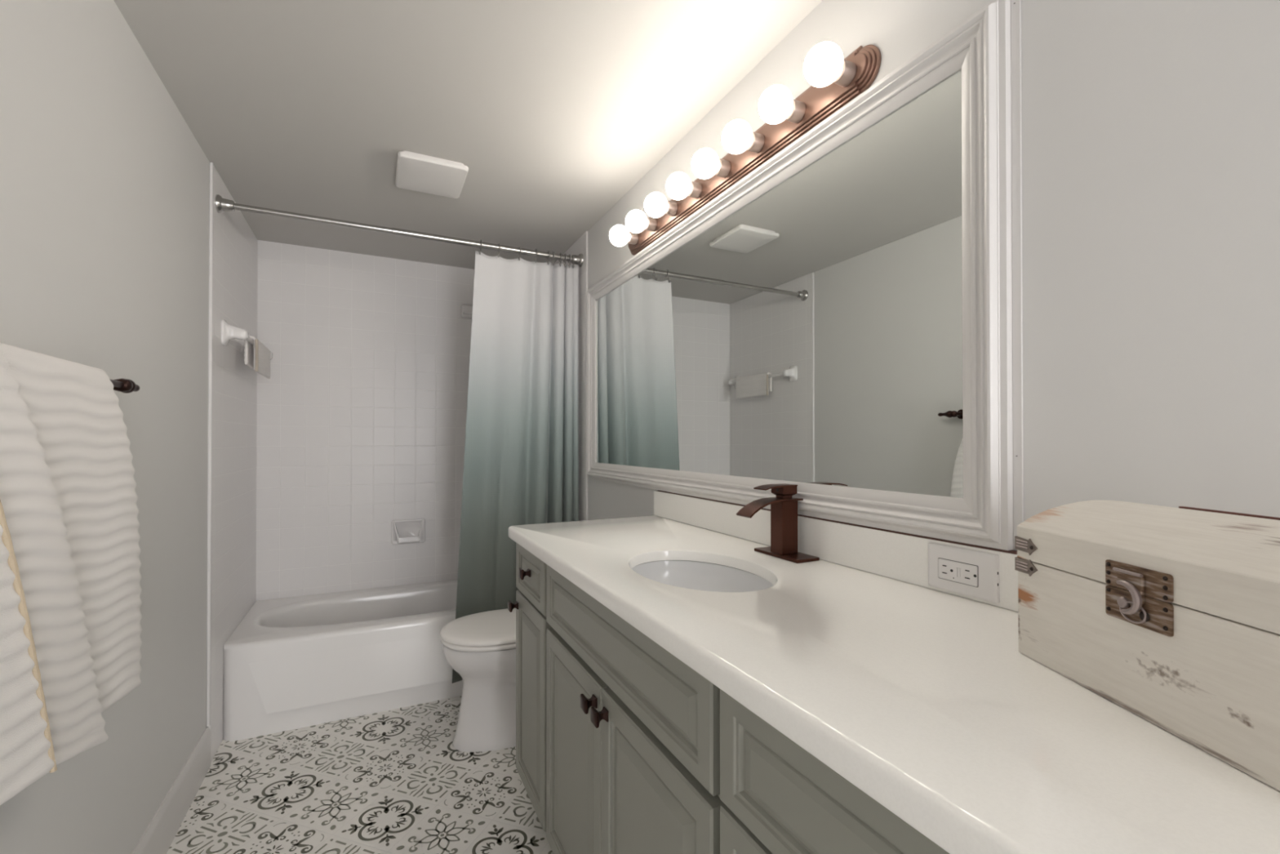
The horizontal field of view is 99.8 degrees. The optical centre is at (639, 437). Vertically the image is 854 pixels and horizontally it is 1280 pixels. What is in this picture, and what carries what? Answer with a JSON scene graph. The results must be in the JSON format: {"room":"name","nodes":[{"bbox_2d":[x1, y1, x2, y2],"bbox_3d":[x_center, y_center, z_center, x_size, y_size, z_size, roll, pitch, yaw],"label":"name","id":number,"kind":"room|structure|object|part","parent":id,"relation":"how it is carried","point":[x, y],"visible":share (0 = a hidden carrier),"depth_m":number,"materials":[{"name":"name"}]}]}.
{"room":"bathroom","nodes":[
{"label":"bathroom","id":0,"kind":"room"},
{"bbox_2d":[0,0,257,853],"bbox_3d":[-0.761,0.086,0.166,0.110,2.280,6.070,0,0,-26],"label":"wall","id":1,"kind":"structure","parent":0,"point":[104,180],"depth_m":1.44,"materials":[{"name":"white paint"}]},
{"bbox_2d":[109,377,140,393],"bbox_3d":[-1.008,-0.119,0.854,0.072,0.045,0.930,0,0,-26],"label":"towel bar","id":2,"kind":"object","parent":1,"relation":"attached to","point":[124,385],"visible":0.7,"depth_m":1.21,"materials":[{"name":"brown metal"}]},
{"bbox_2d":[0,342,142,804],"bbox_3d":[-0.985,0.214,0.911,0.110,0.725,0.708,0,0,-25],"label":"bath towel","id":3,"kind":"object","parent":2,"relation":"hanging from","point":[70,576],"visible":1,"depth_m":0.88,"materials":[{"name":"white fabric"}]},
{"bbox_3d":[-1.179,-0.117,1.202,0.072,0.045,0.045,0,0,-26],"label":"post","id":4,"kind":"part","parent":2,"relation":"part of","materials":[{"name":"brown metal"}]},
{"bbox_2d":[132,726,210,853],"bbox_3d":[-0.533,1.149,-0.187,0.013,0.150,4.949,0,0,-26],"label":"baseboard","id":5,"kind":"structure","parent":1,"relation":"attached to","point":[158,836],"depth_m":1.70,"materials":[{"name":"white paint"}]},
{"bbox_2d":[206,162,213,726],"bbox_3d":[-1.624,0.024,2.036,0.011,2.128,0.012,0,0,-26],"label":"trim","id":6,"kind":"structure","parent":1,"relation":"attached to","point":[211,164],"depth_m":2.03,"materials":[{"name":"white ceramic"}]},
{"bbox_2d":[221,319,272,359],"bbox_3d":[-1.791,-0.423,2.482,0.082,0.104,0.672,0,0,-26],"label":"towel bar","id":7,"kind":"object","parent":1,"relation":"attached to","point":[228,332],"visible":0.59,"depth_m":2.19,"materials":[{"name":"white ceramic"}]},
{"bbox_3d":[-1.659,-0.424,2.213,0.082,0.104,0.072,0,0,-26],"label":"post","id":8,"kind":"part","parent":7,"relation":"part of","materials":[{"name":"white ceramic"}]},
{"bbox_2d":[244,335,270,378],"bbox_3d":[-1.781,-0.367,2.519,0.053,0.156,0.362,0,0,-26],"label":"washcloth","id":9,"kind":"object","parent":7,"relation":"hanging from","point":[257,357],"visible":0.97,"depth_m":2.44,"materials":[{"name":"white fabric"}]},
{"bbox_2d":[215,194,583,266],"bbox_3d":[-0.977,-0.910,2.440,1.503,0.068,0.068,0,0,-26],"label":"shower rod","id":10,"kind":"object","parent":1,"relation":"attached to","point":[222,205],"visible":0.96,"depth_m":2.37,"materials":[{"name":"silver metal"}]},
{"bbox_3d":[-1.347,-0.911,2.258,0.620,0.025,0.025,0,0,-26],"label":"rod","id":11,"kind":"part","parent":10,"relation":"part of","materials":[{"name":"silver metal"}]},
{"bbox_2d":[478,240,481,254],"bbox_3d":[-0.752,-0.893,2.544,0.014,0.077,0.056,0,0,-13],"label":"curtain hook","id":12,"kind":"object","parent":10,"relation":"hanging from","point":[480,251],"visible":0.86,"depth_m":2.53,"materials":[{"name":"silver metal"}]},
{"bbox_3d":[-0.712,-0.909,2.571,0.855,0.029,0.029,0,0,-26],"label":"rod","id":13,"kind":"part","parent":10,"relation":"part of","materials":[{"name":"silver metal"}]},
{"bbox_2d":[497,242,500,257],"bbox_3d":[-0.676,-0.893,2.582,0.014,0.077,0.056,0,0,-13],"label":"curtain hook","id":14,"kind":"object","parent":10,"relation":"hanging from","point":[498,255],"visible":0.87,"depth_m":2.57,"materials":[{"name":"silver metal"}]},
{"bbox_2d":[452,250,578,683],"bbox_3d":[-0.599,0.129,2.642,0.613,2.006,0.104,0,0,-23],"label":"shower curtain","id":15,"kind":"object","parent":10,"relation":"hanging from","point":[521,463],"visible":0.68,"depth_m":2.60,"materials":[{"name":"fabric"}]},
{"bbox_2d":[534,248,537,262],"bbox_3d":[-0.514,-0.892,2.661,0.014,0.077,0.056,0,0,-13],"label":"curtain hook","id":16,"kind":"object","parent":10,"relation":"hanging from","point":[535,256],"visible":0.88,"depth_m":2.65,"materials":[{"name":"silver metal"}]},
{"bbox_2d":[546,250,550,264],"bbox_3d":[-0.457,-0.892,2.689,0.014,0.077,0.056,0,0,-13],"label":"curtain hook","id":17,"kind":"object","parent":10,"relation":"hanging from","point":[548,262],"visible":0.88,"depth_m":2.68,"materials":[{"name":"silver metal"}]},
{"bbox_2d":[166,695,553,853],"bbox_3d":[-0.056,1.258,0.504,1.767,0.060,6.070,0,0,-26],"label":"floor","id":18,"kind":"structure","parent":0,"point":[392,781],"depth_m":1.87,"materials":[{"name":"tile"}]},
{"bbox_2d":[223,578,463,741],"bbox_3d":[-1.171,1.050,2.822,1.501,0.390,0.727,0,0,-26],"label":"bathtub","id":19,"kind":"object","parent":18,"relation":"on","point":[291,663],"visible":0.74,"depth_m":2.41,"materials":[{"name":"white ceramic"}]},
{"bbox_3d":[-1.016,1.039,2.506,1.331,0.228,0.023,0,0,-26],"label":"apron panel","id":20,"kind":"part","parent":19,"relation":"part of","materials":[{"name":"white ceramic"}]},
{"bbox_2d":[440,608,515,751],"bbox_3d":[-0.472,0.866,2.308,0.723,0.750,0.446,0,0,-26],"label":"toilet","id":21,"kind":"object","parent":18,"relation":"on","point":[480,646],"visible":0.47,"depth_m":2.14,"materials":[{"name":"white ceramic"}]},
{"bbox_3d":[-0.586,0.784,2.253,0.468,0.027,0.396,0,0,-26],"label":"lid","id":22,"kind":"part","parent":21,"relation":"part of","materials":[{"name":"white plastic"}]},
{"bbox_3d":[-0.588,0.809,2.252,0.461,0.019,0.392,0,0,-26],"label":"seat","id":23,"kind":"part","parent":21,"relation":"part of","materials":[{"name":"white plastic"}]},
{"bbox_2d":[507,542,552,832],"bbox_3d":[-0.107,0.784,1.739,0.568,0.906,0.348,0,0,-26],"label":"vanity cabinet","id":24,"kind":"object","parent":18,"relation":"on","point":[531,624],"visible":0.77,"depth_m":1.61,"materials":[{"name":"grey paint"}]},
{"bbox_3d":[-0.411,0.547,1.750,0.030,0.030,0.030,0,0,-26],"label":"knob","id":25,"kind":"part","parent":24,"relation":"part of","materials":[{"name":"brown metal"}]},
{"bbox_3d":[-0.346,0.408,1.618,0.030,0.030,0.030,0,0,-26],"label":"knob","id":26,"kind":"part","parent":24,"relation":"part of","materials":[{"name":"brown metal"}]},
{"bbox_3d":[-0.326,0.419,1.639,0.024,0.152,0.330,0,0,-26],"label":"drawer","id":27,"kind":"part","parent":24,"relation":"part of","materials":[{"name":"grey paint"}]},
{"bbox_3d":[-0.326,0.795,1.636,0.024,0.583,0.330,0,0,-26],"label":"door","id":28,"kind":"part","parent":24,"relation":"part of","materials":[{"name":"grey paint"}]},
{"bbox_2d":[546,564,724,853],"bbox_3d":[0.151,0.780,1.215,0.568,0.906,0.818,0,0,-26],"label":"base cabinet","id":29,"kind":"object","parent":18,"relation":"on","point":[633,731],"visible":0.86,"depth_m":1.02,"materials":[{"name":"grey paint"}]},
{"bbox_3d":[-0.158,0.802,1.293,0.024,0.565,0.394,0,0,-26],"label":"door","id":30,"kind":"part","parent":29,"relation":"part of","materials":[{"name":"grey paint"}]},
{"bbox_3d":[-0.107,0.557,1.131,0.030,0.030,0.030,0,0,-26],"label":"knob","id":31,"kind":"part","parent":29,"relation":"part of","materials":[{"name":"brown metal"}]},
{"bbox_3d":[-0.081,0.557,1.078,0.030,0.030,0.030,0,0,-26],"label":"knob","id":32,"kind":"part","parent":29,"relation":"part of","materials":[{"name":"brown metal"}]},
{"bbox_3d":[0.020,0.799,0.931,0.024,0.565,0.404,0,0,-26],"label":"door","id":33,"kind":"part","parent":29,"relation":"part of","materials":[{"name":"grey paint"}]},
{"bbox_2d":[720,688,950,853],"bbox_3d":[0.519,0.775,0.467,0.568,0.906,0.848,0,0,-26],"label":"base cabinet","id":34,"kind":"object","parent":18,"relation":"on","point":[777,797],"visible":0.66,"depth_m":0.61,"materials":[{"name":"grey paint"}]},
{"bbox_3d":[0.302,0.637,0.361,0.024,0.280,0.836,0,0,-26],"label":"drawer","id":35,"kind":"part","parent":34,"relation":"part of","materials":[{"name":"grey paint"}]},
{"bbox_2d":[508,515,1279,853],"bbox_3d":[0.264,0.305,0.993,0.566,0.037,2.033,0,0,-26],"label":"countertop","id":36,"kind":"structure","parent":34,"relation":"on","point":[926,701],"depth_m":0.57,"materials":[{"name":"white stone"}]},
{"bbox_2d":[631,560,773,591],"bbox_3d":[0.128,0.385,1.186,0.324,0.141,0.444,0,0,-26],"label":"sink","id":37,"kind":"object","parent":36,"relation":"in","point":[693,575],"visible":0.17,"depth_m":1.35,"materials":[{"name":"white ceramic"}]},
{"bbox_2d":[736,483,819,563],"bbox_3d":[0.312,0.201,1.291,0.161,0.173,0.156,0,0,-26],"label":"faucet","id":38,"kind":"object","parent":36,"relation":"on","point":[784,507],"visible":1,"depth_m":1.29,"materials":[{"name":"brown metal"}]},
{"bbox_3d":[0.311,0.167,1.291,0.159,0.038,0.053,0,0,-26],"label":"spout","id":39,"kind":"part","parent":38,"relation":"part of","materials":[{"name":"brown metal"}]},
{"bbox_3d":[0.327,0.120,1.299,0.096,0.010,0.045,0,0,-26],"label":"lever","id":40,"kind":"part","parent":38,"relation":"part of","materials":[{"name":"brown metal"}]},
{"bbox_3d":[0.354,0.284,1.311,0.068,0.008,0.156,0,0,-26],"label":"plate","id":41,"kind":"part","parent":38,"relation":"part of","materials":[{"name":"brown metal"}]},
{"bbox_2d":[1014,499,1279,791],"bbox_3d":[0.589,0.182,0.547,0.195,0.200,0.340,0,0,-2],"label":"wooden chest","id":42,"kind":"object","parent":36,"relation":"on","point":[1171,615],"visible":1,"depth_m":0.53,"materials":[{"name":"white wood"}]},
{"bbox_3d":[0.499,0.171,0.557,0.007,0.012,0.012,0,0,-2],"label":"staple knob","id":43,"kind":"part","parent":42,"relation":"part of","materials":[{"name":"grey metal"}]},
{"bbox_3d":[0.502,0.144,0.545,0.002,0.027,0.070,0,0,-2],"label":"latch plate","id":44,"kind":"part","parent":42,"relation":"part of","materials":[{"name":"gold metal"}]},
{"bbox_3d":[0.502,0.174,0.545,0.002,0.032,0.070,0,0,-2],"label":"latch plate","id":45,"kind":"part","parent":42,"relation":"part of","materials":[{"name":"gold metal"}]},
{"bbox_3d":[0.595,0.120,0.547,0.182,0.075,0.338,0,0,-2],"label":"lid","id":46,"kind":"part","parent":42,"relation":"part of","materials":[{"name":"white wood"}]},
{"bbox_2d":[255,240,474,600],"bbox_3d":[-1.354,0.107,3.200,1.524,2.280,0.100,0,0,-26],"label":"wall","id":47,"kind":"structure","parent":0,"point":[362,407],"depth_m":3.03,"materials":[{"name":"white tile"}]},
{"bbox_2d":[391,518,425,544],"bbox_3d":[-1.336,0.549,3.117,0.182,0.140,0.060,0,0,-26],"label":"soap dish","id":48,"kind":"object","parent":47,"relation":"attached to","point":[405,531],"visible":1,"depth_m":3.13,"materials":[{"name":"white ceramic"}]},
{"bbox_2d":[397,536,419,543],"bbox_3d":[-1.334,0.593,3.113,0.114,0.040,0.052,0,0,-26],"label":"tray","id":49,"kind":"object","parent":48,"relation":"on","point":[401,540],"depth_m":3.09,"materials":[{"name":"white ceramic"}]},
{"bbox_2d":[460,304,472,318],"bbox_3d":[-1.014,-0.767,3.276,0.132,0.080,0.075,0,0,-26],"label":"corner shelf","id":50,"kind":"object","parent":47,"relation":"attached to","point":[466,309],"visible":0.43,"depth_m":3.27,"materials":[{"name":"white ceramic"}]},
{"bbox_2d":[113,0,822,269],"bbox_3d":[-0.036,-1.081,0.530,1.724,0.060,6.070,0,0,-26],"label":"ceiling","id":51,"kind":"structure","parent":0,"point":[554,110],"depth_m":1.66,"materials":[{"name":"grey paint"}]},
{"bbox_2d":[395,151,468,198],"bbox_3d":[-0.820,-1.022,2.115,0.246,0.035,0.277,0,0,-26],"label":"exhaust fan","id":52,"kind":"object","parent":51,"relation":"attached to","point":[418,172],"visible":1,"depth_m":2.07,"materials":[{"name":"white plastic"}]},
{"bbox_2d":[553,0,1279,550],"bbox_3d":[0.688,0.091,0.878,0.110,2.280,6.070,0,0,-26],"label":"wall","id":53,"kind":"structure","parent":0,"point":[1150,129],"depth_m":0.76,"materials":[{"name":"white paint"}]},
{"bbox_2d":[585,231,587,520],"bbox_3d":[-0.267,0.104,2.703,0.011,2.280,0.012,0,0,-26],"label":"trim","id":54,"kind":"structure","parent":53,"relation":"attached to","point":[586,232],"depth_m":2.70,"materials":[{"name":"white wood"}]},
{"bbox_2d":[608,41,881,255],"bbox_3d":[0.175,-0.799,1.667,0.138,0.112,1.240,0,0,-26],"label":"vanity light","id":55,"kind":"object","parent":53,"relation":"attached to","point":[835,81],"visible":1,"depth_m":1.41,"materials":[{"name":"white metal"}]},
{"bbox_3d":[-0.076,-0.792,2.124,0.091,0.081,0.081,0,0,-26],"label":"bulb","id":56,"kind":"part","parent":55,"relation":"part of","materials":[{"name":"white glass"}]},
{"bbox_2d":[627,231,638,244],"bbox_3d":[-0.029,-0.792,2.147,0.032,0.047,0.047,0,0,-26],"label":"socket","id":57,"kind":"object","parent":55,"relation":"attached to","point":[633,238],"depth_m":2.13,"materials":[{"name":"brown metal"}]},
{"bbox_3d":[-0.008,-0.793,1.986,0.091,0.081,0.081,0,0,-26],"label":"bulb","id":58,"kind":"part","parent":55,"relation":"part of","materials":[{"name":"white glass"}]},
{"bbox_2d":[644,217,657,231],"bbox_3d":[0.038,-0.793,2.009,0.032,0.047,0.047,0,0,-26],"label":"socket","id":59,"kind":"object","parent":55,"relation":"attached to","point":[651,223],"depth_m":1.99,"materials":[{"name":"brown metal"}]},
{"bbox_3d":[0.059,-0.794,1.849,0.091,0.081,0.081,0,0,-26],"label":"bulb","id":60,"kind":"part","parent":55,"relation":"part of","materials":[{"name":"white glass"}]},
{"bbox_2d":[664,200,677,216],"bbox_3d":[0.106,-0.794,1.872,0.032,0.047,0.047,0,0,-26],"label":"socket","id":61,"kind":"object","parent":55,"relation":"attached to","point":[671,210],"depth_m":1.86,"materials":[{"name":"brown metal"}]},
{"bbox_3d":[0.127,-0.795,1.711,0.091,0.081,0.081,0,0,-26],"label":"bulb","id":62,"kind":"part","parent":55,"relation":"part of","materials":[{"name":"white glass"}]},
{"bbox_2d":[688,181,702,198],"bbox_3d":[0.174,-0.795,1.734,0.032,0.047,0.047,0,0,-26],"label":"socket","id":63,"kind":"object","parent":55,"relation":"attached to","point":[695,190],"depth_m":1.72,"materials":[{"name":"brown metal"}]},
{"bbox_3d":[0.195,-0.796,1.573,0.091,0.081,0.081,0,0,-26],"label":"bulb","id":64,"kind":"part","parent":55,"relation":"part of","materials":[{"name":"white glass"}]},
{"bbox_2d":[715,159,730,177],"bbox_3d":[0.242,-0.796,1.596,0.032,0.047,0.047,0,0,-26],"label":"socket","id":65,"kind":"object","parent":55,"relation":"attached to","point":[723,171],"depth_m":1.58,"materials":[{"name":"brown metal"}]},
{"bbox_3d":[0.263,-0.797,1.436,0.091,0.081,0.081,0,0,-26],"label":"bulb","id":66,"kind":"part","parent":55,"relation":"part of","materials":[{"name":"white glass"}]},
{"bbox_2d":[746,132,764,153],"bbox_3d":[0.309,-0.797,1.458,0.032,0.047,0.047,0,0,-26],"label":"socket","id":67,"kind":"object","parent":55,"relation":"attached to","point":[757,144],"depth_m":1.44,"materials":[{"name":"brown metal"}]},
{"bbox_3d":[0.331,-0.798,1.298,0.091,0.081,0.081,0,0,-26],"label":"bulb","id":68,"kind":"part","parent":55,"relation":"part of","materials":[{"name":"white glass"}]},
{"bbox_2d":[785,99,805,124],"bbox_3d":[0.377,-0.798,1.321,0.032,0.047,0.047,0,0,-26],"label":"socket","id":69,"kind":"object","parent":55,"relation":"attached to","point":[797,115],"depth_m":1.31,"materials":[{"name":"brown metal"}]},
{"bbox_3d":[0.398,-0.799,1.160,0.091,0.081,0.081,0,0,-26],"label":"bulb","id":70,"kind":"part","parent":55,"relation":"part of","materials":[{"name":"white glass"}]},
{"bbox_2d":[833,59,856,87],"bbox_3d":[0.445,-0.799,1.183,0.032,0.047,0.047,0,0,-26],"label":"socket","id":71,"kind":"object","parent":55,"relation":"attached to","point":[846,77],"depth_m":1.17,"materials":[{"name":"brown metal"}]},
{"bbox_2d":[586,0,1023,550],"bbox_3d":[0.182,-0.272,1.765,0.035,0.932,1.965,0,0,-26],"label":"wall mirror","id":72,"kind":"object","parent":53,"relation":"attached to","point":[842,323],"visible":0.98,"depth_m":1.19,"materials":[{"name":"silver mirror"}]},
{"bbox_3d":[0.190,-0.272,1.777,0.009,0.795,1.813,0,0,-26],"label":"glass","id":73,"kind":"part","parent":72,"relation":"part of","materials":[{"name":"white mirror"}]},
{"bbox_2d":[653,489,1017,611],"bbox_3d":[0.509,0.238,1.114,0.020,0.096,2.033,0,0,-26],"label":"backsplash","id":74,"kind":"structure","parent":53,"relation":"attached to","point":[896,555],"depth_m":1.19,"materials":[{"name":"white stone"}]},
{"bbox_2d":[928,542,999,603],"bbox_3d":[0.569,0.238,0.957,0.012,0.081,0.126,0,0,-26],"label":"wall outlet","id":75,"kind":"object","parent":74,"relation":"attached to","point":[966,571],"visible":1,"depth_m":0.95,"materials":[{"name":"white plastic"}]},
{"bbox_2d":[937,557,978,586],"bbox_3d":[0.565,0.240,0.959,0.001,0.037,0.073,0,0,-26],"label":"receptacle","id":76,"kind":"object","parent":75,"relation":"attached to","point":[952,571],"depth_m":0.96,"materials":[{"name":"white plastic"}]}
]}

